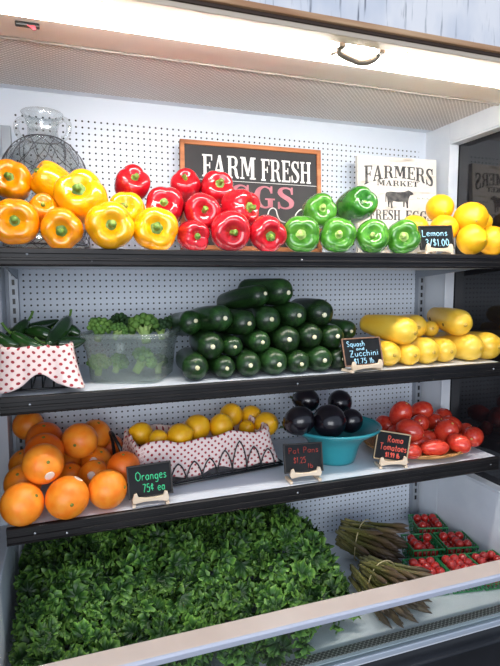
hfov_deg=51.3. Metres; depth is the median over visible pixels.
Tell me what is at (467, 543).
cherry tomato
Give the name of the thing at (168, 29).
light canopy
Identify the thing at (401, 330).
squash
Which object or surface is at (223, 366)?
zucchini
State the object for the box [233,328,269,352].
zucchini
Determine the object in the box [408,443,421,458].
tomato
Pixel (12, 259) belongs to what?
display shelf
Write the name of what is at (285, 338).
zucchini
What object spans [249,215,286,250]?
bell pepper
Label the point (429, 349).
squash
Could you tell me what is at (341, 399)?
eggplant
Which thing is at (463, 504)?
wall
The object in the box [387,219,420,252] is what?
bell pepper
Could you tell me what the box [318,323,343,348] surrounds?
zucchini
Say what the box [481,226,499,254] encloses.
lemon
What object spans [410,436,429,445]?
tomato
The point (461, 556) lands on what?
cherry tomato
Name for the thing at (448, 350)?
squash
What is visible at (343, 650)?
vent grille
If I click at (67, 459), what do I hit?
orange
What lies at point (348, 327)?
zucchini
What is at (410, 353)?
squash
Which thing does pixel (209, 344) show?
zucchini
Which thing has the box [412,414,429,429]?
tomato
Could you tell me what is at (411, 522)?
basket
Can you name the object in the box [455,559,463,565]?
cherry tomato
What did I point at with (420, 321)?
squash
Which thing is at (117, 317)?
broccoli
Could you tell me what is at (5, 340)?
chili
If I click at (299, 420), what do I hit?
eggplant
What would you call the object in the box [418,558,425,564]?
cherry tomato
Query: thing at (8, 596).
wall
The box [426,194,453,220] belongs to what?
lemon
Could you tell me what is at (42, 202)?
bell pepper
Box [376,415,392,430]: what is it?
tomato
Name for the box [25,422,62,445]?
orange
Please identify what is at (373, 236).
bell pepper
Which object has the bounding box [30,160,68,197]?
bell pepper
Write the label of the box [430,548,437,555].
cherry tomato
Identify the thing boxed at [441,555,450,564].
cherry tomato
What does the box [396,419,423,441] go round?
tomato
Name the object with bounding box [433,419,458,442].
tomato
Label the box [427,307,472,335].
squash
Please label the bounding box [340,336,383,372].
price sign
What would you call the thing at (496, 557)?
cherry tomato
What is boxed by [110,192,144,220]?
bell pepper
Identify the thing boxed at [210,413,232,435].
lemon
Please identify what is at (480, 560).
cherry tomato
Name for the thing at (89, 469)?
orange
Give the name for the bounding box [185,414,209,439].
lemon
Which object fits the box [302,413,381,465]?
bowl
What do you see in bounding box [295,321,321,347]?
zucchini
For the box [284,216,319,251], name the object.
bell pepper
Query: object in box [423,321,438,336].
squash
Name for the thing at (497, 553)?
basket
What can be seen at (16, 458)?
orange
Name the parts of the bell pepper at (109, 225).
stem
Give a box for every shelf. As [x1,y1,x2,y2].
[0,247,499,278]
[0,358,499,415]
[6,437,499,546]
[10,518,499,665]
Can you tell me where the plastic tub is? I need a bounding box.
[78,333,176,381]
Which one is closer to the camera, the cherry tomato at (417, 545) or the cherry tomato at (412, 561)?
the cherry tomato at (412, 561)
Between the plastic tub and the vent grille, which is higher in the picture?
the plastic tub
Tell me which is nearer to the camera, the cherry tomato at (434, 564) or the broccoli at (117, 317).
the broccoli at (117, 317)
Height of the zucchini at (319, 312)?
0.075 m
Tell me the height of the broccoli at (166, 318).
0.057 m
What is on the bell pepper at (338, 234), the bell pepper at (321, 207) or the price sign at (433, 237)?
the bell pepper at (321, 207)
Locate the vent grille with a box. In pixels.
[276,605,499,665]
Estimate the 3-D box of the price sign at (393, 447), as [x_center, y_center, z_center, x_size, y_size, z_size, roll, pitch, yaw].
[0.392,0.317,1.444,0.109,0.105,0.046,-1,6,-5]
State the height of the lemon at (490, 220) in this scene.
0.072 m
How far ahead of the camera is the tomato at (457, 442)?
1.50 m
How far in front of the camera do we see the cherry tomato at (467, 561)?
1.50 m
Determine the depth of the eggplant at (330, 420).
1.40 m
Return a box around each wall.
[0,88,425,557]
[0,242,19,665]
[418,103,499,553]
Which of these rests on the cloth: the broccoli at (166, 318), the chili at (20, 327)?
the chili at (20, 327)
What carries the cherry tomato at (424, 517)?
in the basket at (411, 522)
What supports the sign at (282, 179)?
on the display shelf at (12, 259)
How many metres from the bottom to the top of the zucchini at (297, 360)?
0.061 m
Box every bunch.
[335,518,410,563]
[348,555,432,627]
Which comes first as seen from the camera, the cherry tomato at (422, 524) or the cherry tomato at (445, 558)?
the cherry tomato at (445, 558)
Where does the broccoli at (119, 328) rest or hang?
in the plastic tub
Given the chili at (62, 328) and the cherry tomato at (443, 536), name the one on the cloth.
the chili at (62, 328)
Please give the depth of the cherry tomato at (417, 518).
1.78 m
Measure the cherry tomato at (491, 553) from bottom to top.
0.027 m
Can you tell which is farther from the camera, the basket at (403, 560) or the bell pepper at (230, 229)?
the basket at (403, 560)
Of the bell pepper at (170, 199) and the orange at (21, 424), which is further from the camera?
the orange at (21, 424)
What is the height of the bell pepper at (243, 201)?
0.093 m
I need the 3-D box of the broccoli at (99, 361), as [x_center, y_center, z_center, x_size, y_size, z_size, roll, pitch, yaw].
[-0.358,0.076,1.238,0.052,0.055,0.056,3,7,29]
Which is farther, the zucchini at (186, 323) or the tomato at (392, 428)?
the tomato at (392, 428)
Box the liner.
[122,415,278,477]
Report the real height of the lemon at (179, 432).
0.066 m
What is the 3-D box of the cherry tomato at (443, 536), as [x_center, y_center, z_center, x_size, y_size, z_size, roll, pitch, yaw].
[0.618,0.650,1.667,0.028,0.027,0.027,0,6,-2]
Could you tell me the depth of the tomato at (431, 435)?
1.56 m
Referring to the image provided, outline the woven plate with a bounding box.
[364,428,462,459]
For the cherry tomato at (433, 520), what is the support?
in the basket at (411, 522)
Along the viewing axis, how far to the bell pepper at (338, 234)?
1.30 m
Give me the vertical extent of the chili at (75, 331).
0.035 m
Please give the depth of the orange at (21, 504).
1.08 m
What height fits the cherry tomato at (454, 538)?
0.025 m
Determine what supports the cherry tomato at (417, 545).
in the basket at (402, 535)
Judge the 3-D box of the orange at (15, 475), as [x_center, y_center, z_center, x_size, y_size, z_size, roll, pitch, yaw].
[-0.516,0.340,1.185,0.082,0.081,0.082,-2,6,-19]
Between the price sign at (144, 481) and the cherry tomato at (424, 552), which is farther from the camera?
the cherry tomato at (424, 552)
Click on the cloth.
(18, 365)
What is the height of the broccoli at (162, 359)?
0.053 m
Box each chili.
[0,322,43,346]
[0,331,19,347]
[5,311,33,335]
[8,319,58,328]
[25,325,50,340]
[34,336,85,348]
[45,309,72,345]
[51,324,81,336]
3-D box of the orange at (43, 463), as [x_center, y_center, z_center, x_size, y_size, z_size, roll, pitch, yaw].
[-0.456,0.288,1.149,0.089,0.089,0.087,-2,6,-19]
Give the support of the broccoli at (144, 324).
in the plastic tub
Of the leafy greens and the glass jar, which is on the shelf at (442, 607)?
the leafy greens
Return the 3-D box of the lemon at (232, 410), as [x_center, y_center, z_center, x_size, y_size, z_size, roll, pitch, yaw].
[-0.056,0.242,1.539,0.069,0.071,0.069,0,6,7]
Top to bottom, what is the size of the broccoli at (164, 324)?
0.058 m
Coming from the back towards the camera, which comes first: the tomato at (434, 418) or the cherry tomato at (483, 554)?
the tomato at (434, 418)
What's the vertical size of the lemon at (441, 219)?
0.082 m
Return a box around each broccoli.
[86,317,112,341]
[86,353,111,375]
[109,312,130,333]
[109,353,129,372]
[110,322,128,340]
[127,312,159,343]
[132,346,157,373]
[153,318,171,339]
[154,353,167,373]
[163,315,174,335]
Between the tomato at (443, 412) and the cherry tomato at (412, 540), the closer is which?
the cherry tomato at (412, 540)
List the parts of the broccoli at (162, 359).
floret crown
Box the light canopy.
[0,0,499,105]
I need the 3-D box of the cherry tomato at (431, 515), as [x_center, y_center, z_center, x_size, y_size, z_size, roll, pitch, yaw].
[0.629,0.636,1.796,0.028,0.027,0.027,-5,8,-40]
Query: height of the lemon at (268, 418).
0.070 m
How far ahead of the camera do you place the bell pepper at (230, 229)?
1.20 m
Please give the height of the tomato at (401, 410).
0.081 m
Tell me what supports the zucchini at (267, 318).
on the zucchini at (258, 341)
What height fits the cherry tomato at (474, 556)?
0.025 m
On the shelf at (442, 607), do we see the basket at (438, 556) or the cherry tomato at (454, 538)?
the basket at (438, 556)
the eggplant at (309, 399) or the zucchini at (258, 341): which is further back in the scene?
the eggplant at (309, 399)
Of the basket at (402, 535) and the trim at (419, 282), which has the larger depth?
the trim at (419, 282)
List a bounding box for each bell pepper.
[0,159,31,199]
[0,199,39,244]
[29,193,57,223]
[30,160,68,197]
[40,207,83,247]
[53,169,107,223]
[84,201,134,248]
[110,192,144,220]
[114,164,150,199]
[133,207,178,249]
[146,186,183,222]
[170,168,200,203]
[176,220,209,249]
[183,192,220,228]
[201,170,233,206]
[209,210,249,250]
[220,188,259,224]
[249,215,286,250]
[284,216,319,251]
[301,193,336,228]
[319,217,356,251]
[336,185,377,223]
[355,219,389,252]
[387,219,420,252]
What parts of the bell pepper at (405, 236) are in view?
stem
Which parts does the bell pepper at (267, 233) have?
stem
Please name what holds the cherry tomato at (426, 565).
in the basket at (403, 560)
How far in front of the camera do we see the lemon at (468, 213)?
1.46 m
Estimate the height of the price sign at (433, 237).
0.080 m
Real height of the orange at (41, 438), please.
0.089 m
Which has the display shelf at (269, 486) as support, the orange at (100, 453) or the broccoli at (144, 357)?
the orange at (100, 453)
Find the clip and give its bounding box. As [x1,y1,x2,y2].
[15,20,39,30]
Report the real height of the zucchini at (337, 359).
0.061 m
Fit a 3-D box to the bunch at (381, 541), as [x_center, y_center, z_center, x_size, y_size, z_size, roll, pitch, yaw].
[0.401,0.647,1.637,0.233,0.147,0.233,-3,6,-23]
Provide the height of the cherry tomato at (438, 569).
0.026 m
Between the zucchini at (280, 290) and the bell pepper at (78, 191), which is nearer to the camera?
the bell pepper at (78, 191)
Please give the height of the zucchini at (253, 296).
0.080 m
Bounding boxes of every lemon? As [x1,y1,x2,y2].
[129,422,152,444]
[149,429,167,441]
[167,423,192,442]
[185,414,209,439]
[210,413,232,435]
[220,403,242,425]
[239,420,254,431]
[242,405,260,420]
[254,412,278,434]
[404,215,428,225]
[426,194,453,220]
[430,215,458,237]
[453,202,488,231]
[456,224,487,253]
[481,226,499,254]
[485,214,492,227]
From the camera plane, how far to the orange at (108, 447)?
1.44 m
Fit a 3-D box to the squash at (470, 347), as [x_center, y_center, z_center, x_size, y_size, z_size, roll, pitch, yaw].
[0.616,0.038,1.563,0.079,0.079,0.181,-4,7,-32]
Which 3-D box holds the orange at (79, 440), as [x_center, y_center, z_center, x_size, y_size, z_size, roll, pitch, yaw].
[-0.427,0.271,1.308,0.088,0.089,0.086,-2,6,-19]
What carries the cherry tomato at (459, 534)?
in the basket at (434, 533)
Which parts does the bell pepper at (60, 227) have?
stem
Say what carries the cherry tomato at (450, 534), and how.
in the basket at (434, 533)
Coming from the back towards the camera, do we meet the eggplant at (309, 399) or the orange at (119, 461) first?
the eggplant at (309, 399)
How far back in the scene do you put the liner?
1.36 m
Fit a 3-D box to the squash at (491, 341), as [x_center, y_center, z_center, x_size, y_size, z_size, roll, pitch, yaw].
[0.663,0.030,1.628,0.080,0.081,0.265,-3,7,-29]
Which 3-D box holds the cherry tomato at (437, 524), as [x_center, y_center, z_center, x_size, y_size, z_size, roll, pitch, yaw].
[0.630,0.642,1.745,0.025,0.026,0.026,0,6,2]
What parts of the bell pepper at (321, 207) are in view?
stem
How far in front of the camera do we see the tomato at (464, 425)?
1.65 m
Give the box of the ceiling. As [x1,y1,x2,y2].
[0,35,493,132]
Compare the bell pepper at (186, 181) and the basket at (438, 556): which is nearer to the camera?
the bell pepper at (186, 181)
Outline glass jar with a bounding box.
[0,107,90,247]
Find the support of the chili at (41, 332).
on the cloth
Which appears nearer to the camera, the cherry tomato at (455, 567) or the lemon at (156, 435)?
the lemon at (156, 435)
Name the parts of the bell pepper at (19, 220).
stem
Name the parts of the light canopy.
lamp bracket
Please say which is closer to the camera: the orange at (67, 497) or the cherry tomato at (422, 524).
the orange at (67, 497)
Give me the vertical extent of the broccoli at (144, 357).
0.067 m
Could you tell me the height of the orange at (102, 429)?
0.082 m
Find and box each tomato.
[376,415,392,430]
[387,424,395,431]
[389,401,412,424]
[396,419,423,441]
[407,534,414,541]
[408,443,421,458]
[409,558,417,565]
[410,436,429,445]
[410,538,417,545]
[411,401,433,417]
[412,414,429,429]
[413,514,420,521]
[413,542,421,549]
[414,551,421,556]
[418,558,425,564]
[419,521,426,527]
[420,439,448,455]
[421,514,427,521]
[422,562,430,568]
[423,533,430,540]
[423,548,429,556]
[424,430,435,439]
[426,544,433,548]
[426,557,434,563]
[428,413,442,429]
[428,513,436,520]
[428,567,436,574]
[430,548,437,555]
[430,561,439,568]
[431,518,438,524]
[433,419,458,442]
[434,408,451,416]
[434,521,441,526]
[435,567,444,573]
[439,532,447,540]
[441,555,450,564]
[443,416,461,431]
[447,433,471,452]
[447,531,455,539]
[447,560,456,569]
[448,546,455,553]
[450,554,458,560]
[451,536,458,543]
[452,565,460,570]
[455,531,463,539]
[455,539,463,546]
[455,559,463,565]
[458,553,466,560]
[459,423,471,433]
[462,426,483,446]
[463,539,471,546]
[463,558,472,565]
[471,553,480,561]
[477,557,485,563]
[479,551,488,559]
[487,550,495,559]
[493,555,499,560]
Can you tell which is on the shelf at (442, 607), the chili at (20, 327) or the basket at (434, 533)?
the basket at (434, 533)
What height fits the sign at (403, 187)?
0.305 m
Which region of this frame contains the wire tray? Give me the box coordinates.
[12,374,69,391]
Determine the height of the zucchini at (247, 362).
0.064 m
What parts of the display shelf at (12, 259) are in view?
rail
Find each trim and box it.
[0,125,30,548]
[409,270,424,513]
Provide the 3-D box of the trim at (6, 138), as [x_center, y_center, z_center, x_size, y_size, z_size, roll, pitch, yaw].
[-0.635,0.088,1.423,0.024,1.260,0.024,-2,6,-19]
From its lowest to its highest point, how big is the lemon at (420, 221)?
0.083 m
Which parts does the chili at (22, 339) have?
stem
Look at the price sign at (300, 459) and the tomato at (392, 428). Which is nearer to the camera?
the price sign at (300, 459)
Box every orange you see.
[0,482,44,526]
[3,465,41,491]
[8,449,23,469]
[12,413,43,439]
[21,443,63,484]
[23,433,63,455]
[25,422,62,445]
[45,476,88,519]
[57,462,80,478]
[61,423,97,458]
[63,452,80,465]
[78,460,106,486]
[80,446,111,466]
[85,419,110,447]
[88,469,126,508]
[104,435,122,455]
[107,451,139,482]
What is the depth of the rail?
1.24 m
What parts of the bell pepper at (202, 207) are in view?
stem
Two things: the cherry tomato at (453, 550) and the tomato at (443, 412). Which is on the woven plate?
the tomato at (443, 412)
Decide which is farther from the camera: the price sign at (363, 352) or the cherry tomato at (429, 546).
the cherry tomato at (429, 546)
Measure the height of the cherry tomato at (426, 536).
0.026 m
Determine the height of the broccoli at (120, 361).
0.050 m
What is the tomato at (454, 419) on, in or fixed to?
on the woven plate
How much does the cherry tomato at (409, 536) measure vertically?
0.025 m
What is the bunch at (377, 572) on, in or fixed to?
on the shelf at (442, 607)
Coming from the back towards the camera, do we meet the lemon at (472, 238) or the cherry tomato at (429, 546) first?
the cherry tomato at (429, 546)
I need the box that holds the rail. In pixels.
[40,560,499,665]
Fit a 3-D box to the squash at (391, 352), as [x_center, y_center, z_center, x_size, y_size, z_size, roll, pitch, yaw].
[0.365,0.050,1.505,0.069,0.070,0.222,-1,6,-11]
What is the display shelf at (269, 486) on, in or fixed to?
attached to the wall at (109, 135)
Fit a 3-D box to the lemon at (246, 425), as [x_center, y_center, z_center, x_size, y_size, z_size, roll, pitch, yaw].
[-0.009,0.277,1.516,0.047,0.048,0.048,0,6,6]
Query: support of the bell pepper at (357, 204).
on the bell pepper at (373, 236)
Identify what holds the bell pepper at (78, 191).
on the bell pepper at (60, 227)
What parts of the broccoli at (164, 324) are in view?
floret crown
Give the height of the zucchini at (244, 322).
0.066 m
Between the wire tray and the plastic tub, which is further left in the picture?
the wire tray
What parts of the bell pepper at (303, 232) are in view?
stem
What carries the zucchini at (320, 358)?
on the display shelf at (110, 389)
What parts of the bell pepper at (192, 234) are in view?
stem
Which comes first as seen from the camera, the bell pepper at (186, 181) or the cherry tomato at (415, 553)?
the bell pepper at (186, 181)
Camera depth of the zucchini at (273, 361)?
1.28 m
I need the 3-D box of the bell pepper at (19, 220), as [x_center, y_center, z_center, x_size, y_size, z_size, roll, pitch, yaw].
[-0.486,-0.230,1.080,0.094,0.094,0.096,-2,6,-20]
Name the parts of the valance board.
board panel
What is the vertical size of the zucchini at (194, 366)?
0.065 m
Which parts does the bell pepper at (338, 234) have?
stem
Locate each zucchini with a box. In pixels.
[169,310,201,335]
[176,347,208,379]
[189,330,223,359]
[191,305,232,331]
[207,354,234,377]
[215,332,242,355]
[216,285,268,309]
[221,308,255,335]
[223,346,260,376]
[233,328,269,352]
[238,278,292,304]
[244,305,279,332]
[255,346,286,374]
[266,301,305,327]
[267,324,299,352]
[285,349,308,372]
[291,298,332,325]
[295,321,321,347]
[296,345,331,371]
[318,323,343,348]
[326,347,344,369]
[329,318,355,337]
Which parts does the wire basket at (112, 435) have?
handle, frame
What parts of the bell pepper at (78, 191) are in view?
stem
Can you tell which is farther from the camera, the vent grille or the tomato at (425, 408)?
the tomato at (425, 408)
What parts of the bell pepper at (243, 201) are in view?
stem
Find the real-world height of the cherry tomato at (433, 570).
0.027 m
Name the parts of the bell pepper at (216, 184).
stem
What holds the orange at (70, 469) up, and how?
on the display shelf at (269, 486)
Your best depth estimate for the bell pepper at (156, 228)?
1.15 m
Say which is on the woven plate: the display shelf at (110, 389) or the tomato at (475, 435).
the tomato at (475, 435)
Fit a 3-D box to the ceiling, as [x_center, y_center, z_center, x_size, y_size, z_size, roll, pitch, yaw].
[0.026,-0.658,1.421,1.345,0.021,0.325,-2,6,-19]
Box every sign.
[126,460,173,507]
[179,139,321,251]
[283,442,323,484]
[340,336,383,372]
[355,155,435,253]
[372,429,410,468]
[417,225,454,253]
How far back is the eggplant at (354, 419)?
1.47 m
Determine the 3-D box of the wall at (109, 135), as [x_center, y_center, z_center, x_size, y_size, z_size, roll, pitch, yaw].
[-0.035,-0.060,1.665,1.465,1.580,0.060,-2,6,-19]
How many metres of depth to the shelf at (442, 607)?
1.35 m
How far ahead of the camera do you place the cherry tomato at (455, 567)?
1.47 m
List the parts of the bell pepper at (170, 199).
stem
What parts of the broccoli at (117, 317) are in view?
floret crown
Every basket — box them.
[109,431,282,486]
[401,533,445,561]
[402,556,448,594]
[408,514,448,544]
[433,531,478,557]
[434,553,483,593]
[464,549,499,590]
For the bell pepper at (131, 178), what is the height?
0.093 m
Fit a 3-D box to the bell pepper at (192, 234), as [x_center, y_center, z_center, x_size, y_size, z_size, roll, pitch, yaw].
[-0.132,-0.225,1.210,0.071,0.073,0.074,-4,7,-32]
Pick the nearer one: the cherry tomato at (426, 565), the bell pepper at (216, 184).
the bell pepper at (216, 184)
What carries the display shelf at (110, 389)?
attached to the wall at (109, 135)
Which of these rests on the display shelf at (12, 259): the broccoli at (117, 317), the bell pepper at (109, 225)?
the bell pepper at (109, 225)
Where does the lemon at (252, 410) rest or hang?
in the liner
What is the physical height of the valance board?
0.339 m
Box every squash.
[359,314,417,344]
[380,340,400,365]
[397,343,419,364]
[399,314,426,336]
[411,337,439,363]
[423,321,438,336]
[426,337,456,361]
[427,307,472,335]
[433,331,499,358]
[434,334,483,360]
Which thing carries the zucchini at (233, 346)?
on the zucchini at (223, 366)
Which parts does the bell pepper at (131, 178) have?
stem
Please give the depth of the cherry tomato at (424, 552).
1.60 m
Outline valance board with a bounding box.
[170,0,499,57]
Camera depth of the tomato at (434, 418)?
1.65 m
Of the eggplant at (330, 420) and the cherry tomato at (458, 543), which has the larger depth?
the cherry tomato at (458, 543)
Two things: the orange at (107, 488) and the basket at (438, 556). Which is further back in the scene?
the basket at (438, 556)
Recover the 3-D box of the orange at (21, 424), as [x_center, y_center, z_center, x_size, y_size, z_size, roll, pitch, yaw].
[-0.597,0.248,1.404,0.080,0.078,0.080,-2,6,-19]
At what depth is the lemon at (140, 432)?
1.38 m
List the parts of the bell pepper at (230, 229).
stem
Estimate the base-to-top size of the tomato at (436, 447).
0.048 m
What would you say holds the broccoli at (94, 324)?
in the plastic tub
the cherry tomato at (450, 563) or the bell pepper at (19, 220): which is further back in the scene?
the cherry tomato at (450, 563)
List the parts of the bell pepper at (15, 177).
stem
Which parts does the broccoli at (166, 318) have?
floret crown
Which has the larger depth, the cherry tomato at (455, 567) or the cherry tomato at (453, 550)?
the cherry tomato at (453, 550)
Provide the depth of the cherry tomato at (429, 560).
1.51 m
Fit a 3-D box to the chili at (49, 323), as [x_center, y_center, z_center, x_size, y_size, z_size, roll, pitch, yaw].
[-0.523,-0.012,1.264,0.118,0.041,0.035,-2,6,-19]
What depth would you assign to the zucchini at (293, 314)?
1.33 m
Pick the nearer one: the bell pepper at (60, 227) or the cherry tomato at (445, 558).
the bell pepper at (60, 227)
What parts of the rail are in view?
panel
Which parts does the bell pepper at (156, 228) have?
stem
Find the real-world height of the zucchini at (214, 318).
0.079 m
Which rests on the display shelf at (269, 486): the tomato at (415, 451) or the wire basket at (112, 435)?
the wire basket at (112, 435)
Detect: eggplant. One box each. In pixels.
[280,406,314,435]
[289,391,319,410]
[313,404,345,436]
[328,390,351,410]
[343,409,362,432]
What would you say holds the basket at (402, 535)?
on the shelf at (442, 607)
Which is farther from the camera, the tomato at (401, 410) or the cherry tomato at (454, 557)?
the tomato at (401, 410)
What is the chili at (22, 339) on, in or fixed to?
on the cloth
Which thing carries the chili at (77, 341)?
on the cloth
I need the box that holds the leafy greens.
[8,503,360,665]
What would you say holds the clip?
attached to the light canopy
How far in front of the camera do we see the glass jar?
1.29 m
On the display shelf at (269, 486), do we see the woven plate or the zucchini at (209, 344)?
the woven plate
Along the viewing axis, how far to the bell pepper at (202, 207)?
1.23 m
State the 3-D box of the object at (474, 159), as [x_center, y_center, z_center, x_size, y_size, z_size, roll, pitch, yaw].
[0.743,-0.063,1.540,0.045,1.073,0.451,-2,6,-19]
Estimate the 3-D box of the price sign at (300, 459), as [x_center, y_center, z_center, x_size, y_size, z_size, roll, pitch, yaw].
[0.137,0.332,1.347,0.107,0.097,0.047,-2,6,-15]

